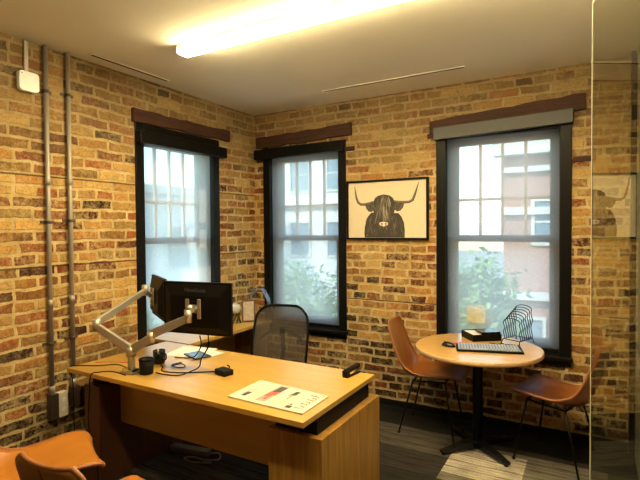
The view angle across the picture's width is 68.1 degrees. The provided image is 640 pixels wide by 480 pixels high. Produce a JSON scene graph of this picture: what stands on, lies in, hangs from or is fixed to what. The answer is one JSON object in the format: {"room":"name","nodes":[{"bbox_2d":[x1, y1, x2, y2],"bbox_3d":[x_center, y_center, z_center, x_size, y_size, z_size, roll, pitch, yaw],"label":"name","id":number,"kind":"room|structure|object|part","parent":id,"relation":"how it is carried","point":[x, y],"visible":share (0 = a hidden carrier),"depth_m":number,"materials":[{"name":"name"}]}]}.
{"room":"private office","nodes":[
{"label":"private office","id":0,"kind":"room"},
{"bbox_2d":[0,32,255,447],"bbox_3d":[-2.218,0.154,2.675,0.300,2.803,6.216,0,2,30],"label":"wall","id":1,"kind":"structure","parent":0,"point":[102,127],"depth_m":3.28,"materials":[{"name":"brick"}]},
{"bbox_2d":[16,40,38,93],"bbox_3d":[-1.840,-1.094,2.978,0.042,0.324,0.125,0,2,30],"label":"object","id":2,"kind":"object","parent":1,"relation":"attached to","point":[27,81],"visible":1,"depth_m":2.97,"materials":[{"name":"white plastic"}]},
{"bbox_2d":[39,45,58,420],"bbox_3d":[-1.770,-0.039,3.095,0.055,2.443,0.090,0,2,30],"label":"conduit","id":3,"kind":"object","parent":1,"relation":"attached to","point":[52,397],"visible":0.98,"depth_m":3.09,"materials":[{"name":"metal"}]},
{"bbox_2d":[56,390,67,417],"bbox_3d":[-1.734,1.098,3.177,0.048,0.165,0.064,0,2,30],"label":"wall outlet","id":4,"kind":"object","parent":1,"relation":"attached to","point":[63,394],"visible":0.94,"depth_m":3.17,"materials":[{"name":"beige plastic"}]},
{"bbox_2d":[60,52,79,406],"bbox_3d":[-1.696,-0.062,3.225,0.055,2.403,0.090,0,2,30],"label":"conduit","id":5,"kind":"object","parent":1,"relation":"attached to","point":[70,220],"visible":0.94,"depth_m":3.22,"materials":[{"name":"metal"}]},
{"bbox_2d":[81,386,84,405],"bbox_3d":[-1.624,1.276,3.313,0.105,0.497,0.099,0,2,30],"label":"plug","id":6,"kind":"object","parent":1,"relation":"attached to","point":[82,387],"visible":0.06,"depth_m":3.30,"materials":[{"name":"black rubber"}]},
{"bbox_2d":[134,122,220,346],"bbox_3d":[-1.273,0.013,4.170,0.245,1.902,0.979,0,2,30],"label":"window","id":7,"kind":"structure","parent":1,"relation":"in","point":[214,190],"depth_m":3.78,"materials":[{"name":"paint"}]},
{"bbox_2d":[135,130,226,345],"bbox_3d":[-1.182,0.005,4.143,0.121,1.743,1.000,0,2,30],"label":"roller shade","id":8,"kind":"object","parent":7,"relation":"attached to","point":[180,265],"visible":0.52,"depth_m":4.11,"materials":[{"name":"fabric"}]},
{"bbox_2d":[131,107,229,141],"bbox_3d":[-1.192,-0.995,4.163,0.083,0.121,1.128,0,2,30],"label":"trim","id":9,"kind":"structure","parent":1,"relation":"attached to","point":[137,115],"depth_m":4.05,"materials":[{"name":"brown wood"}]},
{"bbox_2d":[0,0,593,115],"bbox_3d":[0.222,-1.332,1.161,6.026,0.200,6.336,0,2,30],"label":"ceiling","id":10,"kind":"structure","parent":0,"point":[290,70],"depth_m":3.05,"materials":[{"name":"paint"}]},
{"bbox_2d":[87,53,169,81],"bbox_3d":[-1.396,-1.271,3.512,0.044,0.005,0.684,0,2,30],"label":"ceiling vent","id":11,"kind":"object","parent":10,"relation":"in","point":[91,54],"visible":1,"depth_m":3.48,"materials":[{"name":"metal"}]},
{"bbox_2d":[176,0,407,57],"bbox_3d":[0.156,-1.234,2.505,2.448,0.056,0.104,0,2,30],"label":"ceiling light","id":12,"kind":"object","parent":10,"relation":"attached to","point":[335,9],"visible":1,"depth_m":2.69,"materials":[{"name":"white plastic"}]},
{"bbox_2d":[322,66,465,92],"bbox_3d":[0.556,-1.293,3.830,1.224,0.005,0.044,0,2,30],"label":"ceiling vent","id":13,"kind":"object","parent":10,"relation":"in","point":[460,67],"visible":1,"depth_m":3.78,"materials":[{"name":"metal"}]},
{"bbox_2d":[79,403,589,479],"bbox_3d":[0.245,1.645,1.229,6.026,0.150,6.336,0,2,30],"label":"floor","id":14,"kind":"structure","parent":0,"point":[413,453],"depth_m":3.27,"materials":[{"name":"wood"}]},
{"bbox_2d":[0,430,105,479],"bbox_3d":[-1.412,1.127,2.289,0.628,0.862,0.466,-1,2,-35],"label":"shell chair","id":15,"kind":"object","parent":14,"relation":"on","point":[74,448],"visible":0.84,"depth_m":2.40,"materials":[{"name":"orange leather"}]},
{"bbox_2d":[15,451,144,479],"bbox_3d":[-0.765,1.134,1.803,0.466,0.862,0.628,0,1,25],"label":"shell chair","id":16,"kind":"object","parent":14,"relation":"on","point":[27,468],"visible":1,"depth_m":1.52,"materials":[{"name":"leather"}]},
{"bbox_2d":[170,442,220,463],"bbox_3d":[-0.899,1.511,3.341,0.427,0.040,0.173,0,1,20],"label":"power strip","id":17,"kind":"object","parent":14,"relation":"on","point":[177,447],"visible":1,"depth_m":3.36,"materials":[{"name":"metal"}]},
{"bbox_3d":[-0.814,1.517,3.278,0.257,0.021,0.139,-1,1,-14],"label":"cord","id":18,"kind":"part","parent":17,"relation":"part of","materials":[{"name":"plastic"}]},
{"bbox_2d":[151,316,253,354],"bbox_3d":[-0.914,1.142,4.156,0.450,0.740,1.065,0,2,30],"label":"desk","id":19,"kind":"object","parent":14,"relation":"on","point":[240,342],"visible":0.15,"depth_m":4.33,"materials":[{"name":"brown wood"}]},
{"bbox_3d":[-1.087,0.995,4.266,0.020,0.392,0.960,0,2,30],"label":"panel","id":20,"kind":"part","parent":19,"relation":"part of","materials":[{"name":"brown wood"}]},
{"bbox_2d":[233,303,240,323],"bbox_3d":[-0.779,0.670,4.356,0.109,0.188,0.109,0,2,30],"label":"ornament","id":21,"kind":"object","parent":19,"relation":"on","point":[236,307],"visible":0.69,"depth_m":4.33,"materials":[{"name":"white ceramic"}]},
{"bbox_3d":[-0.779,0.631,4.356,0.106,0.110,0.108,0,2,30],"label":"globe","id":22,"kind":"part","parent":21,"relation":"part of"},
{"bbox_3d":[-0.667,1.144,4.596,0.420,0.712,0.025,0,2,30],"label":"panel","id":23,"kind":"part","parent":19,"relation":"part of","materials":[{"name":"brown wood"}]},
{"bbox_2d":[242,300,254,321],"bbox_3d":[-0.673,0.663,4.451,0.125,0.200,0.102,-1,1,-10],"label":"picture frame","id":24,"kind":"object","parent":19,"relation":"on","point":[248,306],"visible":0.96,"depth_m":4.43,"materials":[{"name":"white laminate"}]},
{"bbox_2d":[67,341,379,479],"bbox_3d":[-0.614,1.168,2.904,1.770,0.740,0.835,0,2,30],"label":"desk","id":25,"kind":"object","parent":14,"relation":"on","point":[135,419],"visible":0.94,"depth_m":2.70,"materials":[{"name":"brown wood"}]},
{"bbox_2d":[71,364,125,430],"bbox_3d":[-1.383,1.158,2.981,0.411,0.757,0.040,0,1,9],"label":"cable","id":26,"kind":"object","parent":25,"relation":"hanging from","point":[107,364],"visible":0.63,"depth_m":3.00,"materials":[{"name":"plastic"}]},
{"bbox_2d":[88,371,125,479],"bbox_3d":[-1.270,1.158,2.848,0.259,0.762,0.056,0,1,11],"label":"cable","id":27,"kind":"object","parent":25,"relation":"hanging from","point":[100,371],"visible":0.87,"depth_m":2.84,"materials":[{"name":"black plastic"}]},
{"bbox_2d":[95,361,127,362],"bbox_3d":[-1.301,0.790,3.033,0.334,0.018,0.046,0,1,23],"label":"cable","id":28,"kind":"object","parent":25,"relation":"on","point":[104,361],"visible":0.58,"depth_m":3.04,"materials":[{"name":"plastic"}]},
{"bbox_3d":[-1.270,1.224,3.298,0.150,0.620,0.690,0,2,30],"label":"leg","id":29,"kind":"part","parent":25,"relation":"part of","materials":[{"name":"brown laminate"}]},
{"bbox_2d":[138,356,153,374],"bbox_3d":[-1.043,0.757,2.843,0.092,0.092,0.092,0,2,30],"label":"pencil cup","id":30,"kind":"object","parent":25,"relation":"on","point":[146,364],"visible":1,"depth_m":2.81,"materials":[{"name":"black paint"}]},
{"bbox_2d":[92,274,200,374],"bbox_3d":[-1.048,0.529,3.025,0.782,0.540,0.620,0,2,30],"label":"monitor arm","id":31,"kind":"object","parent":25,"relation":"attached to","point":[131,350],"depth_m":2.86,"materials":[{"name":"metal"}]},
{"bbox_3d":[-1.248,0.599,2.871,0.234,0.182,0.031,0,1,2],"label":"arm","id":32,"kind":"part","parent":31,"relation":"part of","materials":[{"name":"metal"}]},
{"bbox_3d":[-1.265,0.423,3.024,0.026,0.185,0.372,0,2,31],"label":"arm","id":33,"kind":"part","parent":31,"relation":"part of","materials":[{"name":"metal"}]},
{"bbox_3d":[-1.143,0.797,2.873,0.110,0.012,0.090,0,2,30],"label":"plate","id":34,"kind":"part","parent":31,"relation":"part of","materials":[{"name":"metal"}]},
{"bbox_3d":[-1.144,0.712,2.871,0.042,0.158,0.042,0,2,30],"label":"post","id":35,"kind":"part","parent":31,"relation":"part of","materials":[{"name":"metal"}]},
{"bbox_3d":[-1.073,0.626,2.837,0.179,0.129,0.031,0,1,24],"label":"arm","id":36,"kind":"part","parent":31,"relation":"part of","materials":[{"name":"metal"}]},
{"bbox_3d":[-1.158,0.389,3.263,0.007,0.120,0.110,-1,2,-30],"label":"mounting plate","id":37,"kind":"part","parent":31,"relation":"part of","materials":[{"name":"metal"}]},
{"bbox_3d":[-1.129,0.396,3.279,0.054,0.285,0.414,-1,2,-30],"label":"monitor","id":38,"kind":"part","parent":31,"relation":"part of","materials":[{"name":"black plastic"}]},
{"bbox_3d":[-0.887,0.511,2.783,0.248,0.142,0.031,0,1,9],"label":"arm","id":39,"kind":"part","parent":31,"relation":"part of","materials":[{"name":"metal"}]},
{"bbox_3d":[-0.774,0.420,2.884,0.110,0.120,0.007,0,1,20],"label":"mounting plate","id":40,"kind":"part","parent":31,"relation":"part of","materials":[{"name":"metal"}]},
{"bbox_2d":[164,281,232,336],"bbox_3d":[-0.762,0.422,2.916,0.490,0.325,0.054,0,1,20],"label":"monitor","id":41,"kind":"object","parent":31,"relation":"attached to","point":[216,298],"visible":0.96,"depth_m":2.88,"materials":[{"name":"black paint"}]},
{"bbox_2d":[156,335,208,375],"bbox_3d":[-0.822,0.694,2.848,0.316,0.216,0.112,-1,1,-21],"label":"cable","id":42,"kind":"object","parent":41,"relation":"hanging from","point":[208,335],"visible":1,"depth_m":2.84,"materials":[{"name":"black plastic"}]},
{"bbox_3d":[-0.771,0.430,2.893,0.110,0.110,0.004,0,1,20],"label":"mount plate","id":43,"kind":"part","parent":41,"relation":"part of","materials":[{"name":"silver metal"}]},
{"bbox_2d":[153,348,166,363],"bbox_3d":[-1.038,0.755,3.059,0.078,0.085,0.098,-1,1,-28],"label":"coffee mug","id":44,"kind":"object","parent":25,"relation":"on","point":[159,355],"visible":0.99,"depth_m":3.04,"materials":[{"name":"black ceramic"}]},
{"bbox_2d":[171,362,185,367],"bbox_3d":[-0.887,0.786,2.966,0.081,0.022,0.087,-1,1,-24],"label":"cable","id":45,"kind":"object","parent":25,"relation":"on","point":[178,363],"visible":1,"depth_m":2.98,"materials":[{"name":"black plastic"}]},
{"bbox_2d":[160,365,214,372],"bbox_3d":[-0.832,0.793,2.876,0.432,0.015,0.106,0,1,22],"label":"cable","id":46,"kind":"object","parent":25,"relation":"on","point":[160,365],"visible":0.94,"depth_m":2.85,"materials":[{"name":"black plastic"}]},
{"bbox_2d":[175,335,201,357],"bbox_3d":[-0.844,0.693,3.084,0.059,0.208,0.350,-2,2,-43],"label":"cable","id":47,"kind":"object","parent":25,"relation":"on","point":[199,335],"visible":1,"depth_m":3.07,"materials":[{"name":"plastic"}]},
{"bbox_2d":[167,346,222,359],"bbox_3d":[-0.877,0.789,3.327,0.391,0.004,0.299,0,2,30],"label":"paper stack","id":48,"kind":"object","parent":25,"relation":"on","point":[179,352],"visible":0.71,"depth_m":3.34,"materials":[{"name":"beige paper"}]},
{"bbox_2d":[184,351,210,359],"bbox_3d":[-0.836,0.784,3.227,0.120,0.008,0.180,-2,2,-40],"label":"tablet","id":49,"kind":"object","parent":48,"relation":"on","point":[199,355],"visible":0.88,"depth_m":3.20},
{"bbox_3d":[-0.749,1.006,2.769,1.248,0.353,0.020,0,2,30],"label":"modesty panel","id":50,"kind":"part","parent":25,"relation":"part of","materials":[{"name":"brown wood"}]},
{"bbox_2d":[215,365,232,376],"bbox_3d":[-0.564,0.782,2.849,0.136,0.034,0.128,1,2,42],"label":"box","id":51,"kind":"object","parent":25,"relation":"on","point":[223,371],"visible":1,"depth_m":2.79,"materials":[{"name":"black plastic"}]},
{"bbox_2d":[228,380,328,414],"bbox_3d":[-0.209,0.801,2.433,0.467,0.010,0.300,0,2,30],"label":"newspaper","id":52,"kind":"object","parent":25,"relation":"on","point":[262,393],"visible":1,"depth_m":2.40,"materials":[{"name":"paper"}]},
{"bbox_2d":[241,386,303,407],"bbox_3d":[-0.228,0.796,2.443,0.335,0.001,0.253,0,2,30],"label":"print","id":53,"kind":"object","parent":52,"relation":"on","point":[267,396],"depth_m":2.41},
{"bbox_2d":[342,363,360,377],"bbox_3d":[0.188,0.767,2.789,0.038,0.056,0.154,1,2,36],"label":"stapler","id":54,"kind":"object","parent":25,"relation":"on","point":[353,369],"visible":1,"depth_m":2.77,"materials":[{"name":"black paint"}]},
{"bbox_3d":[0.189,0.756,2.791,0.029,0.033,0.150,1,2,36],"label":"arm","id":55,"kind":"part","parent":54,"relation":"part of"},
{"bbox_2d":[251,304,308,363],"bbox_3d":[-0.389,1.038,3.833,0.636,0.952,0.614,0,1,14],"label":"office chair","id":56,"kind":"object","parent":14,"relation":"on","point":[280,331],"visible":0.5,"depth_m":4.06,"materials":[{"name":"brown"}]},
{"bbox_2d":[388,315,471,442],"bbox_3d":[0.869,1.075,3.798,0.628,0.862,0.466,0,1,27],"label":"shell chair","id":57,"kind":"object","parent":14,"relation":"on","point":[413,364],"visible":0.94,"depth_m":3.84,"materials":[{"name":"brown leather"}]},
{"bbox_3d":[0.673,1.303,3.710,0.123,0.406,0.014,0,1,3],"label":"leg","id":58,"kind":"part","parent":57,"relation":"part of","materials":[{"name":"black paint"}]},
{"bbox_3d":[0.829,1.295,4.017,0.014,0.406,0.123,-1,2,-39],"label":"leg","id":59,"kind":"part","parent":57,"relation":"part of","materials":[{"name":"black paint"}]},
{"bbox_3d":[0.906,1.091,3.779,0.265,0.031,0.315,0,1,27],"label":"seat frame","id":60,"kind":"part","parent":57,"relation":"part of","materials":[{"name":"black paint"}]},
{"bbox_3d":[0.972,1.296,3.558,0.015,0.421,0.098,-1,2,-30],"label":"leg","id":61,"kind":"part","parent":57,"relation":"part of","materials":[{"name":"black paint"}]},
{"bbox_3d":[1.128,1.288,3.865,0.098,0.421,0.015,-1,1,-6],"label":"leg","id":62,"kind":"part","parent":57,"relation":"part of","materials":[{"name":"black paint"}]},
{"bbox_2d":[416,333,543,466],"bbox_3d":[1.148,1.142,3.445,0.876,0.740,0.876,0,2,30],"label":"round table","id":63,"kind":"object","parent":14,"relation":"on","point":[430,346],"visible":0.86,"depth_m":3.39,"materials":[{"name":"brown wood"}]},
{"bbox_2d":[442,341,454,347],"bbox_3d":[0.935,0.757,3.447,0.110,0.034,0.060,1,2,45],"label":"computer mouse","id":64,"kind":"object","parent":63,"relation":"on","point":[445,343],"visible":1,"depth_m":3.42,"materials":[{"name":"black plastic"}]},
{"bbox_2d":[461,329,501,341],"bbox_3d":[1.254,0.740,3.684,0.230,0.052,0.200,-1,1,-8],"label":"paper tray","id":65,"kind":"object","parent":63,"relation":"on","point":[472,335],"visible":0.93,"depth_m":3.60,"materials":[{"name":"black paint"}]},
{"bbox_2d":[475,329,499,333],"bbox_3d":[1.296,0.707,3.660,0.152,0.014,0.120,-1,1,-8],"label":"notebook","id":66,"kind":"object","parent":65,"relation":"on","point":[481,331],"visible":1,"depth_m":3.62,"materials":[{"name":"paper"}]},
{"bbox_2d":[456,342,523,354],"bbox_3d":[1.183,0.758,3.316,0.440,0.033,0.140,0,1,13],"label":"keyboard","id":67,"kind":"object","parent":63,"relation":"on","point":[461,347],"visible":1,"depth_m":3.29,"materials":[{"name":"black paint"}]},
{"bbox_2d":[501,304,534,344],"bbox_3d":[1.466,0.626,3.506,0.204,0.280,0.153,-1,2,-36],"label":"rack","id":68,"kind":"object","parent":63,"relation":"on","point":[513,311],"visible":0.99,"depth_m":3.50,"materials":[{"name":"black metal"}]},
{"bbox_2d":[503,368,589,479],"bbox_3d":[1.642,1.083,3.226,0.466,0.862,0.628,-2,2,-42],"label":"shell chair","id":69,"kind":"object","parent":14,"relation":"on","point":[543,387],"visible":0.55,"depth_m":3.25,"materials":[{"name":"brown leather"}]},
{"bbox_3d":[1.381,1.300,3.265,0.098,0.421,0.015,0,1,15],"label":"leg","id":70,"kind":"part","parent":69,"relation":"part of","materials":[{"name":"black paint"}]},
{"bbox_3d":[1.637,1.292,3.496,0.015,0.421,0.098,-1,1,-9],"label":"leg","id":71,"kind":"part","parent":69,"relation":"part of","materials":[{"name":"black paint"}]},
{"bbox_3d":[1.615,1.097,3.257,0.315,0.031,0.265,-2,2,-42],"label":"seat frame","id":72,"kind":"part","parent":69,"relation":"part of","materials":[{"name":"black paint"}]},
{"bbox_3d":[1.606,1.312,3.017,0.014,0.406,0.123,-1,1,-18],"label":"leg","id":73,"kind":"part","parent":69,"relation":"part of","materials":[{"name":"black paint"}]},
{"bbox_3d":[1.862,1.304,3.248,0.123,0.406,0.014,0,1,24],"label":"leg","id":74,"kind":"part","parent":69,"relation":"part of","materials":[{"name":"black paint"}]},
{"bbox_2d":[254,62,591,435],"bbox_3d":[1.817,0.098,3.765,5.606,2.803,0.300,0,2,30],"label":"wall","id":75,"kind":"structure","parent":0,"point":[387,279],"depth_m":4.15,"materials":[{"name":"brick"}]},
{"bbox_2d":[256,122,351,148],"bbox_3d":[-0.178,-1.026,4.719,1.113,0.153,0.084,0,2,30],"label":"trim","id":76,"kind":"structure","parent":75,"relation":"attached to","point":[345,129],"depth_m":4.66,"materials":[{"name":"brown wood"}]},
{"bbox_2d":[263,139,347,338],"bbox_3d":[-0.127,-0.007,4.798,0.987,1.895,0.245,0,2,30],"label":"window","id":77,"kind":"structure","parent":75,"relation":"in","point":[341,332],"depth_m":4.60,"materials":[{"name":"paint"}]},
{"bbox_2d":[254,140,344,327],"bbox_3d":[-0.207,-0.042,4.740,1.032,1.796,0.116,0,2,30],"label":"roller shade","id":78,"kind":"object","parent":77,"relation":"attached to","point":[288,182],"visible":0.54,"depth_m":4.74,"materials":[{"name":"fabric"}]},
{"bbox_3d":[-0.108,0.407,4.836,0.803,0.915,0.035,0,2,30],"label":"sash","id":79,"kind":"part","parent":77,"relation":"part of","materials":[{"name":"glass"}]},
{"bbox_3d":[-0.120,0.903,4.819,0.987,0.075,0.245,0,2,30],"label":"sill","id":80,"kind":"part","parent":77,"relation":"part of","materials":[{"name":"paint"}]},
{"bbox_2d":[345,146,354,150],"bbox_3d":[0.283,-0.860,4.453,0.100,0.040,0.032,0,2,30],"label":"wood block","id":81,"kind":"object","parent":75,"relation":"attached to","point":[349,148],"visible":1,"depth_m":4.44,"materials":[{"name":"brown wood"}]},
{"bbox_2d":[346,176,428,239],"bbox_3d":[0.595,-0.275,4.266,0.784,0.544,0.031,0,2,30],"label":"framed picture","id":82,"kind":"object","parent":75,"relation":"attached to","point":[398,208],"visible":1,"depth_m":4.25,"materials":[{"name":"beige paper"}]},
{"bbox_2d":[379,397,589,442],"bbox_3d":[0.783,1.473,4.217,3.376,0.050,0.014,0,2,30],"label":"baseboard","id":83,"kind":"structure","parent":75,"relation":"attached to","point":[532,428],"depth_m":3.84,"materials":[{"name":"black wood"}]},
{"bbox_2d":[436,123,572,366],"bbox_3d":[1.482,0.002,3.872,1.047,1.905,0.245,0,2,30],"label":"window","id":84,"kind":"structure","parent":75,"relation":"in","point":[563,358],"depth_m":3.59,"materials":[{"name":"paint"}]},
{"bbox_2d":[433,108,573,352],"bbox_3d":[1.438,-0.053,3.798,1.047,1.845,0.106,0,2,30],"label":"roller shade","id":85,"kind":"object","parent":84,"relation":"attached to","point":[543,338],"visible":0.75,"depth_m":3.81,"materials":[{"name":"fabric"}]},
{"bbox_3d":[1.502,0.419,3.910,0.863,0.920,0.035,0,2,30],"label":"sash","id":86,"kind":"part","parent":84,"relation":"part of","materials":[{"name":"paint"}]},
{"bbox_3d":[1.514,-0.419,3.922,0.863,0.866,0.035,0,2,30],"label":"sash","id":87,"kind":"part","parent":84,"relation":"part of","materials":[{"name":"paint"}]},
{"bbox_3d":[1.489,0.917,3.893,1.047,0.075,0.245,0,2,30],"label":"sill","id":88,"kind":"part","parent":84,"relation":"part of","materials":[{"name":"paint"}]},
{"bbox_2d":[429,92,585,135],"bbox_3d":[1.456,-0.986,3.780,1.167,0.197,0.083,0,2,30],"label":"trim","id":89,"kind":"structure","parent":75,"relation":"attached to","point":[577,101],"depth_m":3.67,"materials":[{"name":"brown wood"}]},
{"bbox_2d":[573,155,590,161],"bbox_3d":[1.958,-0.601,3.496,0.160,0.040,0.032,0,2,30],"label":"wood block","id":90,"kind":"object","parent":75,"relation":"attached to","point":[576,158],"visible":0.56,"depth_m":3.49,"materials":[{"name":"brown wood"}]},
{"bbox_3d":[1.444,0.145,1.848,0.120,2.803,3.396,0,2,30],"label":"wall","id":91,"kind":"structure","parent":0,"visible":0},
{"bbox_2d":[590,0,639,479],"bbox_3d":[0.640,0.460,0.872,0.034,2.230,0.860,0,1,14],"label":"glass partition","id":92,"kind":"structure","parent":91,"relation":"in","point":[615,124],"depth_m":1.11,"materials":[{"name":"clear glass"}]},
{"label":"outside","id":93,"kind":"structure","parent":0,"visible":0},
{"bbox_3d":[24.983,4.512,43.451,120.000,0.200,140.000,0,2,30],"label":"street","id":94,"kind":"object","parent":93,"visible":0},
{"bbox_2d":[145,185,196,314],"bbox_3d":[-8.350,1.668,17.283,5.300,7.200,14.840,0,2,30],"label":"stucco building","id":95,"kind":"structure","parent":94,"relation":"on","point":[147,185],"depth_m":17.50,"materials":[{"name":"stone"}]},
{"bbox_2d":[286,260,335,315],"bbox_3d":[-0.420,2.691,12.197,3.382,5.276,3.290,0,1,15],"label":"street tree","id":96,"kind":"object","parent":94,"relation":"on","point":[286,260],"visible":0.02,"depth_m":12.41,"materials":[{"name":"green plant"}]},
{"bbox_2d":[285,164,337,294],"bbox_3d":[-0.205,0.035,24.703,11.400,10.000,5.400,0,2,30],"label":"building","id":97,"kind":"structure","parent":94,"relation":"on","point":[301,164],"depth_m":22.09,"materials":[{"name":"paint"}]},
{"bbox_2d":[459,248,528,331],"bbox_3d":[3.183,2.641,10.027,2.629,5.418,2.701,0,2,30],"label":"street tree","id":98,"kind":"object","parent":94,"relation":"on","point":[481,248],"visible":0.02,"depth_m":9.69,"materials":[{"name":"green plant"}]},
{"bbox_2d":[494,140,549,332],"bbox_3d":[10.232,1.275,12.929,9.600,7.900,5.450,0,2,30],"label":"brick building","id":99,"kind":"structure","parent":94,"relation":"on","point":[541,140],"depth_m":12.81,"materials":[{"name":"brick"}]}
]}

